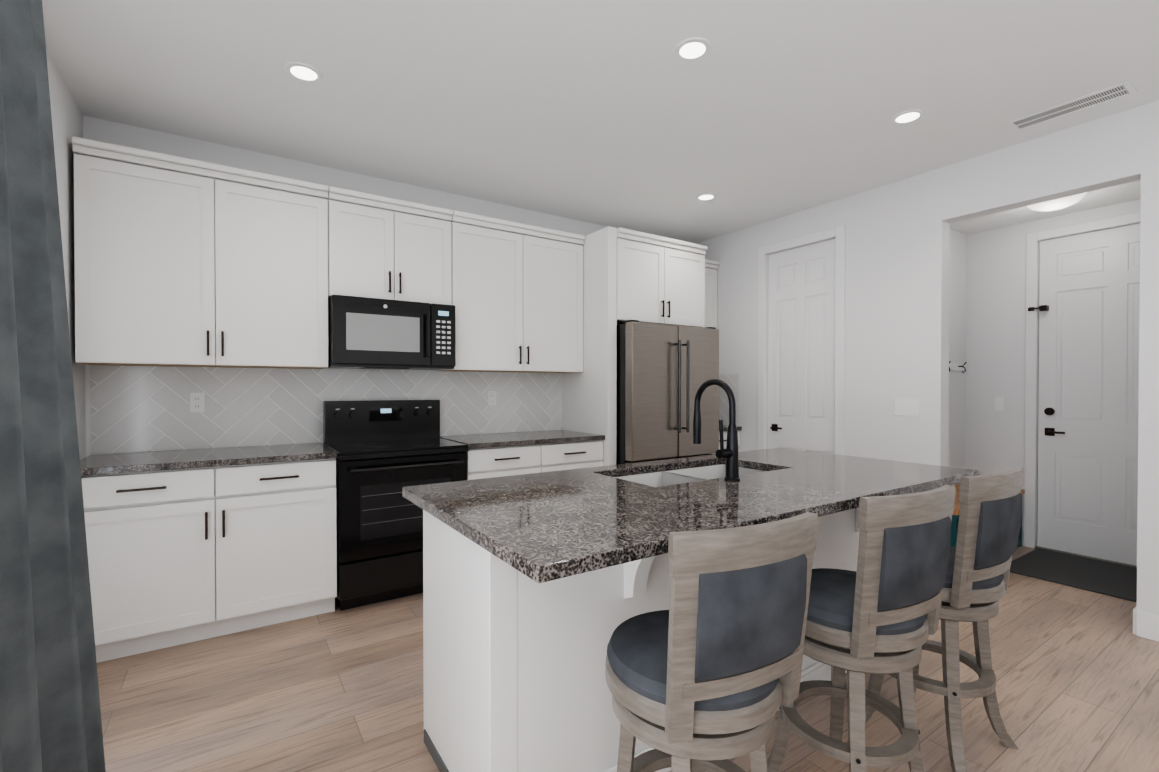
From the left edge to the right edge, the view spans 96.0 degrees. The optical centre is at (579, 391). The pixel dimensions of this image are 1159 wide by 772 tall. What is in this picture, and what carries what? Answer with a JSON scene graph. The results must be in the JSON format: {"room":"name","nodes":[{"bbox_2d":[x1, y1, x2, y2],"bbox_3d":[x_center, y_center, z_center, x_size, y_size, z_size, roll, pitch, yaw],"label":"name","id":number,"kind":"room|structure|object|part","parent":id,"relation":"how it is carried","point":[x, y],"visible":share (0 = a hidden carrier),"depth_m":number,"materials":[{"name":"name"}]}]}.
{"room":"kitchen","nodes":[
{"label":"kitchen","id":0,"kind":"room"},
{"bbox_2d":[46,49,85,459],"bbox_3d":[-0.752,-0.078,-0.153,0.120,2.720,6.950,0,1,-34],"label":"wall","id":1,"kind":"structure","parent":0,"point":[67,118],"depth_m":2.51,"materials":[{"name":"white paint"}]},
{"bbox_2d":[0,0,105,771],"bbox_3d":[-0.326,0.037,-0.380,0.336,2.465,4.500,0,1,-34],"label":"curtain","id":2,"kind":"object","parent":1,"relation":"attached to","point":[50,715],"visible":1,"depth_m":1.27,"materials":[{"name":"grey"}]},
{"bbox_2d":[83,115,607,456],"bbox_3d":[-0.775,-0.116,4.077,4.770,2.720,0.120,0,1,-34],"label":"wall","id":3,"kind":"structure","parent":0,"point":[107,131],"depth_m":3.32,"materials":[{"name":"white paint"}]},
{"bbox_2d":[71,140,342,371],"bbox_3d":[-2.029,-0.667,2.964,1.175,1.043,0.324,0,1,-34],"label":"upper cabinet","id":4,"kind":"object","parent":3,"relation":"attached to","point":[205,292],"depth_m":2.78,"materials":[{"name":"white wood"}]},
{"bbox_3d":[-1.957,-0.260,2.803,0.075,0.135,0.030,0,1,-34],"label":"cab mounted handle","id":5,"kind":"part","parent":4,"relation":"part of","materials":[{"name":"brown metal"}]},
{"bbox_2d":[343,192,454,304],"bbox_3d":[-1.273,-0.887,3.465,0.759,0.613,0.324,0,1,-34],"label":"upper cabinet","id":6,"kind":"object","parent":3,"relation":"attached to","point":[392,251],"depth_m":3.34,"materials":[{"name":"white wood"}]},
{"bbox_2d":[328,295,455,369],"bbox_3d":[-1.237,-0.361,3.416,0.750,0.427,0.451,0,1,-34],"label":"microwave","id":7,"kind":"object","parent":6,"relation":"attached to","point":[374,333],"visible":1,"depth_m":3.24,"materials":[{"name":"black"}]},
{"bbox_3d":[-1.175,-0.694,3.319,0.075,0.135,0.030,0,1,-34],"label":"cab mounted handle","id":8,"kind":"part","parent":6,"relation":"part of","materials":[{"name":"brown metal"}]},
{"bbox_2d":[427,212,586,375],"bbox_3d":[-0.532,-0.676,3.961,1.140,1.043,0.324,0,1,-34],"label":"upper cabinet","id":9,"kind":"object","parent":3,"relation":"attached to","point":[521,293],"depth_m":3.83,"materials":[{"name":"white wood"}]},
{"bbox_3d":[-0.408,-0.269,3.834,0.075,0.135,0.030,0,1,-34],"label":"cab mounted handle","id":10,"kind":"part","parent":9,"relation":"part of","materials":[{"name":"brown metal"}]},
{"bbox_2d":[587,228,706,331],"bbox_3d":[0.497,-0.876,4.451,0.945,0.653,0.645,0,1,-34],"label":"upper cabinet","id":11,"kind":"object","parent":3,"relation":"attached to","point":[631,276],"depth_m":4.08,"materials":[{"name":"white wood"}]},
{"bbox_3d":[0.690,-0.662,4.177,0.075,0.135,0.030,0,1,-34],"label":"cab mounted handle","id":12,"kind":"part","parent":11,"relation":"part of","materials":[{"name":"brown metal"}]},
{"bbox_2d":[707,264,718,328],"bbox_3d":[1.024,-0.686,4.996,0.501,1.043,0.324,0,1,-34],"label":"upper cabinet","id":13,"kind":"object","parent":3,"relation":"attached to","point":[711,268],"depth_m":4.96,"materials":[{"name":"white wood"}]},
{"bbox_2d":[42,0,1158,243],"bbox_3d":[1.779,-1.493,1.518,6.200,0.080,7.190,0,1,-34],"label":"ceiling","id":14,"kind":"structure","parent":0,"point":[610,112],"depth_m":2.50,"materials":[{"name":"white paint"}]},
{"bbox_2d":[284,62,322,82],"bbox_3d":[-1.260,-1.458,2.385,0.156,0.006,0.156,0,1,-34],"label":"recessed light","id":15,"kind":"object","parent":14,"relation":"in","point":[303,72],"visible":1,"depth_m":2.38,"materials":[{"name":"white plastic"}]},
{"bbox_2d":[674,37,710,61],"bbox_3d":[0.481,-1.456,2.222,0.156,0.006,0.156,0,1,-34],"label":"recessed light","id":16,"kind":"object","parent":14,"relation":"in","point":[692,49],"visible":1,"depth_m":2.22,"materials":[{"name":"white plastic"}]},
{"bbox_2d":[695,193,716,200],"bbox_3d":[0.957,-1.472,3.944,0.156,0.006,0.156,0,1,-34],"label":"recessed light","id":17,"kind":"object","parent":14,"relation":"in","point":[705,196],"visible":1,"depth_m":3.93,"materials":[{"name":"white plastic"}]},
{"bbox_2d":[891,109,924,124],"bbox_3d":[1.746,-1.461,2.776,0.156,0.006,0.156,0,1,-34],"label":"recessed light","id":18,"kind":"object","parent":14,"relation":"in","point":[907,117],"visible":1,"depth_m":2.77,"materials":[{"name":"white plastic"}]},
{"bbox_2d":[1005,80,1136,131],"bbox_3d":[2.515,-1.460,2.687,0.170,0.006,0.470,0,1,-34],"label":"ceiling vent","id":19,"kind":"object","parent":14,"relation":"in","point":[1105,95],"visible":1,"depth_m":2.66,"materials":[{"name":"white metal"}]},
{"bbox_2d":[97,546,1158,771],"bbox_3d":[1.779,1.297,1.544,6.200,0.060,7.190,0,1,-34],"label":"floor","id":20,"kind":"structure","parent":0,"point":[1076,671],"depth_m":2.14,"materials":[{"name":"brown wood"}]},
{"bbox_2d":[81,472,146,662],"bbox_3d":[-2.329,0.815,2.618,0.278,0.885,0.597,0,1,-34],"label":"base cabinet","id":21,"kind":"object","parent":20,"relation":"on","point":[115,507],"depth_m":2.40,"materials":[{"name":"white wood"}]},
{"bbox_2d":[147,468,218,651],"bbox_3d":[-2.098,0.814,2.772,0.276,0.885,0.597,0,1,-34],"label":"base cabinet","id":22,"kind":"object","parent":20,"relation":"on","point":[183,505],"depth_m":2.54,"materials":[{"name":"white wood"}]},
{"bbox_2d":[80,440,337,475],"bbox_3d":[-1.973,0.352,2.836,1.116,0.033,0.619,0,1,-34],"label":"countertop","id":23,"kind":"structure","parent":22,"relation":"on","point":[103,463],"depth_m":2.71,"materials":[{"name":"grey stone"}]},
{"bbox_2d":[219,464,286,635],"bbox_3d":[-1.886,0.812,2.913,0.347,0.885,0.597,0,1,-34],"label":"base cabinet","id":24,"kind":"object","parent":20,"relation":"on","point":[252,526],"depth_m":2.70,"materials":[{"name":"white wood"}]},
{"bbox_3d":[-1.807,0.586,2.586,0.736,0.278,0.030,0,1,-34],"label":"cab handle","id":25,"kind":"part","parent":24,"relation":"part of","materials":[{"name":"brown metal"}]},
{"bbox_2d":[283,460,336,620],"bbox_3d":[-1.630,0.811,3.083,0.268,0.885,0.597,0,1,-34],"label":"base cabinet","id":26,"kind":"object","parent":20,"relation":"on","point":[309,486],"depth_m":2.85,"materials":[{"name":"white wood"}]},
{"bbox_2d":[323,400,467,610],"bbox_3d":[-1.170,0.656,3.325,0.752,1.190,0.673,0,1,-34],"label":"range","id":27,"kind":"object","parent":20,"relation":"on","point":[387,450],"visible":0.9,"depth_m":3.08,"materials":[{"name":"black metal"}]},
{"bbox_2d":[467,448,518,479],"bbox_3d":[-0.733,0.805,3.680,0.353,0.885,0.597,0,1,-34],"label":"base cabinet","id":28,"kind":"object","parent":20,"relation":"on","point":[482,463],"depth_m":3.42,"materials":[{"name":"white wood"}]},
{"bbox_2d":[440,428,606,447],"bbox_3d":[-0.427,0.343,3.865,1.081,0.033,0.619,0,1,-34],"label":"countertop","id":29,"kind":"structure","parent":28,"relation":"on","point":[553,435],"depth_m":3.73,"materials":[{"name":"grey stone"}]},
{"bbox_2d":[519,444,558,474],"bbox_3d":[-0.458,0.804,3.863,0.309,0.885,0.597,0,1,-34],"label":"base cabinet","id":30,"kind":"object","parent":20,"relation":"on","point":[533,458],"depth_m":3.62,"materials":[{"name":"white wood"}]},
{"bbox_3d":[-0.258,0.576,3.617,0.718,0.278,0.030,0,1,-34],"label":"cab handle","id":31,"kind":"part","parent":30,"relation":"part of","materials":[{"name":"brown metal"}]},
{"bbox_2d":[559,440,582,470],"bbox_3d":[-0.228,0.802,4.029,0.257,0.885,0.576,0,1,-34],"label":"base cabinet","id":32,"kind":"object","parent":20,"relation":"on","point":[570,455],"depth_m":3.76,"materials":[{"name":"white wood"}]},
{"bbox_2d":[583,440,606,467],"bbox_3d":[-0.049,0.801,4.135,0.158,0.885,0.597,0,1,-34],"label":"base cabinet","id":33,"kind":"object","parent":20,"relation":"on","point":[594,451],"depth_m":3.88,"materials":[{"name":"white wood"}]},
{"bbox_2d":[423,507,859,771],"bbox_3d":[0.531,0.820,2.105,2.100,0.884,0.875,0,1,-34],"label":"kitchen island","id":34,"kind":"object","parent":20,"relation":"on","point":[539,588],"depth_m":1.55,"materials":[{"name":"white wood"}]},
{"bbox_2d":[402,448,980,586],"bbox_3d":[0.549,0.361,2.074,2.190,0.038,1.010,0,1,-34],"label":"island countertop","id":35,"kind":"structure","parent":34,"relation":"on","point":[553,526],"depth_m":1.64,"materials":[{"name":"grey stone"}]},
{"bbox_2d":[614,463,773,486],"bbox_3d":[0.510,0.472,2.269,0.880,0.211,0.436,0,1,-34],"label":"sink","id":36,"kind":"object","parent":35,"relation":"in","point":[704,470],"depth_m":2.43,"materials":[{"name":"white ceramic"}]},
{"bbox_2d":[693,379,745,478],"bbox_3d":[0.528,0.145,2.089,0.107,0.394,0.231,0,1,-34],"label":"faucet","id":37,"kind":"object","parent":35,"relation":"on","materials":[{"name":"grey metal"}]},
{"bbox_2d":[617,320,718,464],"bbox_3d":[0.570,0.354,4.359,0.933,1.775,0.858,0,1,-34],"label":"fridge","id":38,"kind":"object","parent":20,"relation":"on","point":[665,372],"visible":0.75,"depth_m":3.97,"materials":[{"name":"grey metal"}]},
{"bbox_2d":[605,512,818,771],"bbox_3d":[0.278,0.772,1.264,0.418,0.995,0.444,0,1,-26],"label":"stool","id":39,"kind":"object","parent":20,"relation":"on","point":[703,673],"visible":1,"depth_m":1.08,"materials":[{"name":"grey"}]},
{"bbox_2d":[712,432,739,453],"bbox_3d":[1.182,0.795,4.775,0.503,0.885,0.297,0,1,-34],"label":"base cabinet","id":40,"kind":"object","parent":20,"relation":"on","point":[724,433],"depth_m":4.68,"materials":[{"name":"white"}]},
{"bbox_2d":[723,424,741,431],"bbox_3d":[1.105,0.333,4.885,0.501,0.033,0.619,0,1,-34],"label":"countertop","id":41,"kind":"structure","parent":40,"relation":"on","point":[725,426],"depth_m":4.75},
{"bbox_2d":[767,485,955,771],"bbox_3d":[0.828,0.769,1.593,0.418,0.995,0.443,0,1,-27],"label":"stool","id":42,"kind":"object","parent":20,"relation":"on","point":[878,612],"visible":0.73,"depth_m":1.43,"materials":[{"name":"beige wood"}]},
{"bbox_2d":[865,467,1022,771],"bbox_3d":[1.303,0.766,1.909,0.418,0.995,0.444,0,1,-31],"label":"stool","id":43,"kind":"object","parent":20,"relation":"on","point":[979,563],"visible":0.54,"depth_m":1.73,"materials":[{"name":"beige wood"}]},
{"bbox_2d":[950,484,1024,547],"bbox_3d":[2.939,1.017,4.013,1.261,0.455,0.410,0,1,-34],"label":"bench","id":44,"kind":"object","parent":20,"relation":"on","point":[954,526],"visible":0.12,"depth_m":3.54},
{"bbox_2d":[1010,548,1136,601],"bbox_3d":[3.535,1.243,3.498,0.810,0.010,0.940,0,1,-34],"label":"doormat","id":45,"kind":"object","parent":20,"relation":"on","point":[1106,578],"visible":0.69,"depth_m":3.57,"materials":[{"name":"grey fabric"}]},
{"bbox_2d":[696,100,1158,615],"bbox_3d":[3.119,-0.101,2.423,0.120,2.720,6.950,0,1,-34],"label":"wall","id":46,"kind":"structure","parent":0,"point":[897,257],"depth_m":3.52,"materials":[{"name":"white paint"}]},
{"bbox_2d":[719,374,738,425],"bbox_3d":[1.303,0.075,5.038,0.001,0.478,0.574,0,1,-34],"label":"backsplash","id":47,"kind":"structure","parent":46,"relation":"attached to","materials":[{"name":"white tile"}]},
{"bbox_2d":[758,225,844,454],"bbox_3d":[1.839,-0.013,4.316,0.118,2.510,0.780,0,1,-34],"label":"door frame","id":48,"kind":"structure","parent":46,"relation":"attached to","point":[838,232],"depth_m":4.01,"materials":[{"name":"white wood"}]},
{"bbox_2d":[768,238,835,453],"bbox_3d":[1.822,0.020,4.305,0.095,2.428,0.632,0,1,-34],"label":"pantry door","id":49,"kind":"structure","parent":46,"relation":"in","point":[801,348],"depth_m":4.29,"materials":[{"name":"white wood"}]},
{"bbox_3d":[1.688,0.310,4.473,0.054,0.060,0.130,0,1,-34],"label":"handle","id":50,"kind":"part","parent":49,"relation":"part of","materials":[{"name":"brown metal"}]},
{"bbox_2d":[894,399,919,415],"bbox_3d":[2.259,0.108,3.600,0.008,0.116,0.162,0,1,-34],"label":"light switch","id":51,"kind":"object","parent":46,"relation":"attached to","point":[906,407],"visible":1,"depth_m":3.60,"materials":[{"name":"white plastic"}]},
{"bbox_2d":[1133,606,1158,641],"bbox_3d":[3.929,1.206,1.124,0.044,0.130,3.809,0,1,-34],"label":"baseboard","id":52,"kind":"structure","parent":46,"relation":"attached to","point":[1145,625],"depth_m":2.66,"materials":[{"name":"white"}]},
{"bbox_2d":[948,229,966,484],"bbox_3d":[2.831,-0.118,4.255,1.430,2.720,0.120,0,1,-34],"label":"wall","id":53,"kind":"structure","parent":0,"point":[957,345],"depth_m":4.44,"materials":[{"name":"white paint"}]},
{"bbox_2d":[949,361,966,372],"bbox_3d":[2.972,-0.202,4.231,0.900,0.097,0.073,0,1,-34],"label":"rail","id":54,"kind":"object","parent":53,"relation":"attached to","point":[957,367],"visible":0.48,"depth_m":4.38,"materials":[{"name":"white"}]},
{"bbox_2d":[950,180,1140,234],"bbox_3d":[3.224,-1.411,3.544,1.308,0.119,1.478,0,1,-34],"label":"ceiling","id":55,"kind":"structure","parent":0,"point":[1120,193],"depth_m":3.92,"materials":[{"name":"white paint"}]},
{"bbox_2d":[1026,192,1088,210],"bbox_3d":[3.292,-1.309,3.614,0.340,0.084,0.340,0,1,-34],"label":"dome ceiling light","id":56,"kind":"object","parent":55,"relation":"attached to","point":[1058,204],"visible":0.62,"depth_m":3.56,"materials":[{"name":"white glass"}]},
{"bbox_2d":[965,199,1140,546],"bbox_3d":[3.819,-0.115,3.952,0.120,2.720,1.480,0,1,-34],"label":"wall","id":57,"kind":"structure","parent":0,"point":[995,316],"depth_m":4.33,"materials":[{"name":"white paint"}]},
{"bbox_2d":[1024,212,1139,567],"bbox_3d":[3.906,-0.009,3.788,0.122,2.510,1.030,0,1,-34],"label":"door frame","id":58,"kind":"structure","parent":57,"relation":"attached to","point":[1032,238],"depth_m":4.14,"materials":[{"name":"white wood"}]},
{"bbox_2d":[1037,223,1139,565],"bbox_3d":[3.890,0.024,3.778,0.095,2.428,0.882,0,1,-34],"label":"door","id":59,"kind":"structure","parent":57,"relation":"in","point":[1089,296],"depth_m":3.90,"materials":[{"name":"white wood"}]},
{"bbox_2d":[1028,305,1048,310],"bbox_3d":[3.624,-0.657,4.120,0.071,0.040,0.114,0,1,-34],"label":"door latch","id":60,"kind":"object","parent":59,"relation":"attached to","point":[1043,308],"depth_m":4.09,"materials":[{"name":"black metal"}]},
{"bbox_3d":[3.688,0.234,4.049,0.054,0.220,0.130,0,1,-34],"label":"handle","id":61,"kind":"part","parent":59,"relation":"part of","materials":[{"name":"brown metal"}]}
]}

